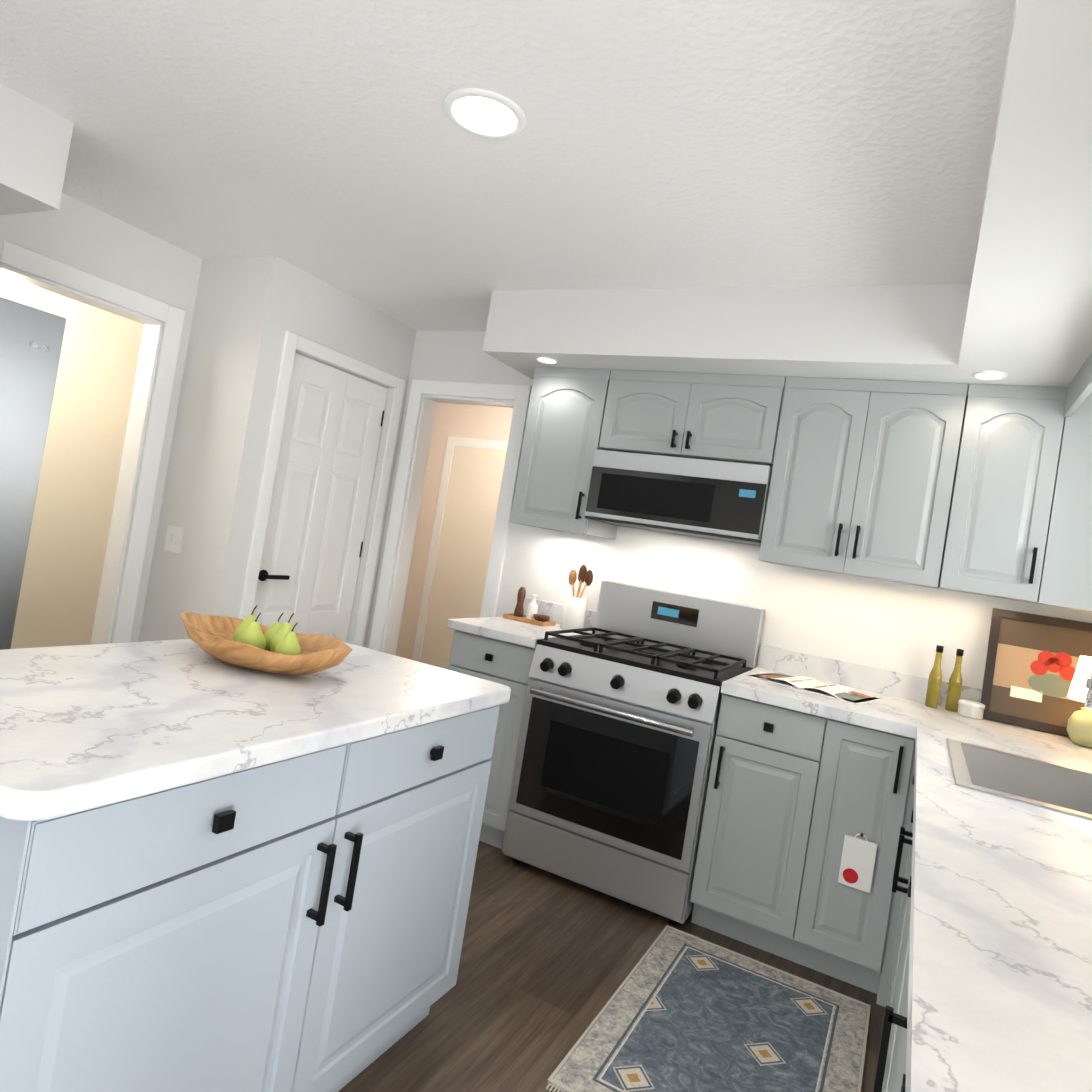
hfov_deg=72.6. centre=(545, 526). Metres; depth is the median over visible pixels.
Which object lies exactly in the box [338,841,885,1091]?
floor
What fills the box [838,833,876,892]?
pot holder
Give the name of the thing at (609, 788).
range
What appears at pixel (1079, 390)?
upper cabinet
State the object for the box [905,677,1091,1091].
countertop
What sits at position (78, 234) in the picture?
wall
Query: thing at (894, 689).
countertop
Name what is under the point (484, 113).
recessed light
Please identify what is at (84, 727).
countertop
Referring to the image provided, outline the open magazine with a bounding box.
[747,673,879,703]
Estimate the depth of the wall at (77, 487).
4.38 m
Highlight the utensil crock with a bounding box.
[560,565,592,629]
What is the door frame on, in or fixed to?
attached to the wall at (248, 312)
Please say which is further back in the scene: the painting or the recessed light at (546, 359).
the recessed light at (546, 359)
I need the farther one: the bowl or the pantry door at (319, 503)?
the pantry door at (319, 503)
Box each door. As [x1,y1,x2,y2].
[253,352,387,641]
[412,436,507,669]
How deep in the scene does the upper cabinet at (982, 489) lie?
2.80 m
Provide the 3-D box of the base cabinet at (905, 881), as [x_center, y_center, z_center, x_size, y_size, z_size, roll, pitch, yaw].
[1.226,1.234,1.860,0.643,0.661,0.840,9,-1,27]
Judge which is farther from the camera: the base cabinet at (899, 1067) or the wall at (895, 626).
the wall at (895, 626)
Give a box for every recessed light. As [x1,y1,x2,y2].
[443,88,526,138]
[535,356,557,363]
[972,370,1006,379]
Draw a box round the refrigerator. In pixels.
[0,297,66,649]
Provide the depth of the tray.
3.60 m
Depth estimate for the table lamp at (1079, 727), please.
2.53 m
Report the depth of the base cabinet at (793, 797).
2.55 m
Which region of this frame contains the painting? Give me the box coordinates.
[980,608,1091,736]
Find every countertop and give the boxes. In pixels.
[0,633,510,820]
[446,597,596,647]
[721,644,927,735]
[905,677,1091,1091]
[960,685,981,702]
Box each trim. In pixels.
[0,239,184,644]
[369,379,531,655]
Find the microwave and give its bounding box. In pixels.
[585,449,771,545]
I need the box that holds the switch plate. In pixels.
[164,525,183,553]
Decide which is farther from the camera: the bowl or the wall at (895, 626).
the wall at (895, 626)
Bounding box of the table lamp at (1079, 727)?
[1067,656,1091,747]
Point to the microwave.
(713, 500)
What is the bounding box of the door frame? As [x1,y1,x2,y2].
[238,331,404,645]
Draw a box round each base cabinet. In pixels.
[0,705,499,1091]
[448,630,535,848]
[690,693,914,1006]
[873,808,912,1091]
[877,858,911,1091]
[889,982,907,1091]
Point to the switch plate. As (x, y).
(174, 538)
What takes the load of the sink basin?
in the countertop at (1000, 978)
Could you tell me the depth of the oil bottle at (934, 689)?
2.88 m
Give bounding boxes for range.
[502,581,764,925]
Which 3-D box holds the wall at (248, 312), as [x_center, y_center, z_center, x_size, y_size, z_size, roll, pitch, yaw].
[-1.364,-0.023,3.979,0.490,2.400,1.180,9,-1,27]
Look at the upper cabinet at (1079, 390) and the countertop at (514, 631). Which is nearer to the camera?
the upper cabinet at (1079, 390)
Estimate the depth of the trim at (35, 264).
3.44 m
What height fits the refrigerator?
1.780 m
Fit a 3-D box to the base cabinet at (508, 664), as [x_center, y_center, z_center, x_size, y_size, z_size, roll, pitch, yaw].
[-0.153,0.932,3.419,0.415,0.875,0.686,9,-1,27]
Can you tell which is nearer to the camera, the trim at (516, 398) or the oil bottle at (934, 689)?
the oil bottle at (934, 689)
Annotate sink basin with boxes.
[947,738,1091,819]
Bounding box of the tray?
[503,587,555,626]
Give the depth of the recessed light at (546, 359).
3.32 m
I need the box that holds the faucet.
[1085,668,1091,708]
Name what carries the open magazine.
on the countertop at (894, 689)
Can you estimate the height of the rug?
0.012 m
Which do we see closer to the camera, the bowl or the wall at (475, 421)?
the bowl
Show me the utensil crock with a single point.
(574, 612)
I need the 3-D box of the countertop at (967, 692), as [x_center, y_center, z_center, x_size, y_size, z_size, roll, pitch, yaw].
[1.635,0.687,2.547,0.420,0.138,0.684,9,-1,27]
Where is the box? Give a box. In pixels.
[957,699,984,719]
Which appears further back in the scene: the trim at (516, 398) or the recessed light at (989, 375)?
the trim at (516, 398)
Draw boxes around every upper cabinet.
[510,367,1091,611]
[1063,353,1091,416]
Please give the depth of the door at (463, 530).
6.54 m
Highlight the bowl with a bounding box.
[180,605,352,674]
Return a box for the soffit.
[0,0,1091,391]
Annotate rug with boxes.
[546,925,870,1091]
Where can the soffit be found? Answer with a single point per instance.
(1018, 310)
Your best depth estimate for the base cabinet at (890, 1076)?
1.60 m
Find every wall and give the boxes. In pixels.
[0,192,201,642]
[0,274,143,648]
[138,255,415,646]
[365,330,1091,688]
[396,402,512,659]
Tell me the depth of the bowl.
1.74 m
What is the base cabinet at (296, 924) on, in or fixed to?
on the floor
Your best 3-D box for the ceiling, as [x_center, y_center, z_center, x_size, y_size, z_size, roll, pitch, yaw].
[-0.961,-1.248,2.557,6.030,0.100,8.920,9,-1,27]
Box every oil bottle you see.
[925,645,943,707]
[945,649,963,711]
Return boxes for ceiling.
[0,0,1015,407]
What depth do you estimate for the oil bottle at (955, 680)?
2.86 m

